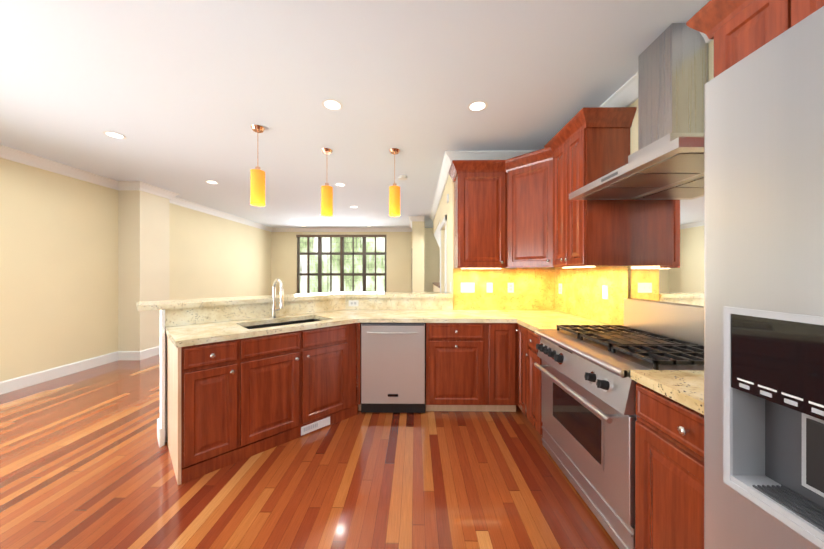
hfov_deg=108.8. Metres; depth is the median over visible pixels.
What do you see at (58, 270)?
wall
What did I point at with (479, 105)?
recessed light
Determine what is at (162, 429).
wall
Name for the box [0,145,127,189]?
crown molding
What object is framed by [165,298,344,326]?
backsplash
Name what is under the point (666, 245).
mirror
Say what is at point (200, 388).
base cabinet
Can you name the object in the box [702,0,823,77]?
upper cabinet
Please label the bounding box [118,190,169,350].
column
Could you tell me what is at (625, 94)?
crown molding
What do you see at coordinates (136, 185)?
crown molding
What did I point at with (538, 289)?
backsplash
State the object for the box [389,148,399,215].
pendant light
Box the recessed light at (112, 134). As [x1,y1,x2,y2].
[103,131,125,138]
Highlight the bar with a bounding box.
[136,292,452,310]
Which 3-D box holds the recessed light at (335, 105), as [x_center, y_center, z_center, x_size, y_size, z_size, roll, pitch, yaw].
[-0.660,-1.394,2.442,0.168,0.002,0.168,0,0,-26]
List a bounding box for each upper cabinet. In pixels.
[449,147,562,268]
[544,107,636,267]
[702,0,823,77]
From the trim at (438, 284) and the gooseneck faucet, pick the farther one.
the trim at (438, 284)
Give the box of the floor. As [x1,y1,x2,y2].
[0,354,618,548]
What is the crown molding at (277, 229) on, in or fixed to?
attached to the wall at (398, 260)
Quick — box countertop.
[165,310,703,414]
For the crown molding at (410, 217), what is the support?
attached to the wall at (417, 227)
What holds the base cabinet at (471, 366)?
on the floor
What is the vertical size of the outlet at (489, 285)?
0.115 m
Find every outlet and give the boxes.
[349,300,358,305]
[461,283,474,292]
[487,283,492,292]
[508,283,513,292]
[559,283,561,293]
[602,285,607,298]
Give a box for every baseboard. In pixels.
[0,351,117,394]
[118,351,137,359]
[138,345,159,359]
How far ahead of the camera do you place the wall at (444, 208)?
4.62 m
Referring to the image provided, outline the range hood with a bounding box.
[569,23,707,199]
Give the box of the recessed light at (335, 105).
[322,99,342,110]
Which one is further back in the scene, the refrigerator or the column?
the column
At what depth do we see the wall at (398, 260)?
9.12 m
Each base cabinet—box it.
[167,319,357,468]
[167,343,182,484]
[183,371,218,482]
[425,323,488,410]
[489,323,517,411]
[515,324,703,548]
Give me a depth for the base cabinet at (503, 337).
2.78 m
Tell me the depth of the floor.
1.87 m
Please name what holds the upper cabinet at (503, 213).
attached to the wall at (452, 224)
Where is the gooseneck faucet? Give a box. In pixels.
[271,279,283,317]
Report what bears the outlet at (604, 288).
attached to the backsplash at (581, 295)
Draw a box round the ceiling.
[0,0,709,227]
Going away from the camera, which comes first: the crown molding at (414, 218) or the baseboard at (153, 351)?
the baseboard at (153, 351)
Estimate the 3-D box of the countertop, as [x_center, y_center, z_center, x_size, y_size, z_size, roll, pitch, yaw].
[-0.150,0.533,2.120,3.620,0.215,2.698,0,0,1]
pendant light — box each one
[250,125,264,205]
[321,148,332,215]
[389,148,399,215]
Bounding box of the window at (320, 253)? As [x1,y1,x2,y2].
[297,237,385,293]
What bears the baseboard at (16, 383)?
attached to the wall at (58, 270)
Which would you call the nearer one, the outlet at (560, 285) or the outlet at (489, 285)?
the outlet at (560, 285)
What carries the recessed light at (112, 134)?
in the ceiling
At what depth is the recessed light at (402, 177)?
4.22 m
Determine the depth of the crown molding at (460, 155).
3.39 m
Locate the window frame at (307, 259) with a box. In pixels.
[296,235,385,292]
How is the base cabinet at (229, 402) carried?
on the floor
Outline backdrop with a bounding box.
[300,237,384,293]
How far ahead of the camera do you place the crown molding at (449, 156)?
4.20 m
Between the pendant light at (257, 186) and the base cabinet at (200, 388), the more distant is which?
the pendant light at (257, 186)
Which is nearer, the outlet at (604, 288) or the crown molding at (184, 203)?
the outlet at (604, 288)
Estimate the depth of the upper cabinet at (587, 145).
2.25 m
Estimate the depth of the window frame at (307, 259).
9.11 m
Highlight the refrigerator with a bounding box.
[704,6,823,548]
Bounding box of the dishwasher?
[361,323,424,412]
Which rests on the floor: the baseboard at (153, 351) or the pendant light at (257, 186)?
the baseboard at (153, 351)
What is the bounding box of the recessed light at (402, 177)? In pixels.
[398,175,406,179]
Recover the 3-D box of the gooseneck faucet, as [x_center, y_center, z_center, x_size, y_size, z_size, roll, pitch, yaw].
[-1.252,0.235,2.762,0.177,0.378,0.209,0,0,1]
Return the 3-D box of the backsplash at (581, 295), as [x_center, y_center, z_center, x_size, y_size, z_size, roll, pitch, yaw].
[1.658,0.183,2.831,0.020,0.482,1.170,0,0,1]
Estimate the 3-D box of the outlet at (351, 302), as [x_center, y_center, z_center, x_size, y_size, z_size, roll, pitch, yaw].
[-0.684,0.350,3.453,0.115,0.070,0.007,0,0,1]
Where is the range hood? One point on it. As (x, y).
(672, 69)
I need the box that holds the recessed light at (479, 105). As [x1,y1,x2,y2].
[467,100,487,111]
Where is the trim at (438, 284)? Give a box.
[432,215,446,291]
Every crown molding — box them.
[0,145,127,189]
[132,181,179,203]
[169,198,275,231]
[276,228,407,231]
[408,216,411,231]
[412,216,423,221]
[430,151,455,220]
[456,150,536,159]
[599,32,713,106]
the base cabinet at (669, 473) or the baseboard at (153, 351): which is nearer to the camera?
the base cabinet at (669, 473)
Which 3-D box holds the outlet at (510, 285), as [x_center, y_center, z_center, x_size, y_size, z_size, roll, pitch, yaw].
[1.148,0.165,3.430,0.070,0.115,0.007,0,0,1]
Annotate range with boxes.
[534,299,703,548]
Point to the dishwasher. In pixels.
(392, 367)
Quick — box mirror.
[630,175,703,306]
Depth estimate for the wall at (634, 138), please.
2.17 m
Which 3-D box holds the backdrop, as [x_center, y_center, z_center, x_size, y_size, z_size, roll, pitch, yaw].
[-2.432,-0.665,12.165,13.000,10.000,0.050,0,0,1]
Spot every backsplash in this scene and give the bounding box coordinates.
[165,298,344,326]
[345,268,552,309]
[553,266,629,325]
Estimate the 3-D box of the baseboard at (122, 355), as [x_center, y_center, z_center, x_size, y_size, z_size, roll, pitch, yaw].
[-4.368,1.269,4.557,0.300,0.140,0.016,0,0,1]
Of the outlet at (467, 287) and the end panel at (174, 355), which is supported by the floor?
the end panel at (174, 355)
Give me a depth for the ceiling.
2.21 m
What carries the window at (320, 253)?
in the wall at (398, 260)
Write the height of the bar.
0.040 m
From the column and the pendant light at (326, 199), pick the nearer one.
the pendant light at (326, 199)
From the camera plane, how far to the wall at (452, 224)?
3.49 m
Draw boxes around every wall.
[0,158,270,381]
[157,309,166,446]
[271,228,439,294]
[412,221,423,291]
[433,175,450,292]
[451,178,453,293]
[606,40,713,306]
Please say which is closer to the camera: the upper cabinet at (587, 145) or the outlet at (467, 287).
the upper cabinet at (587, 145)
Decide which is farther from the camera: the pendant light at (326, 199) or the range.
the pendant light at (326, 199)
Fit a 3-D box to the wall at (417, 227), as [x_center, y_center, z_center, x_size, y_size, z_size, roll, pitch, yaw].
[0.168,-0.033,8.207,0.300,2.740,1.800,0,0,1]

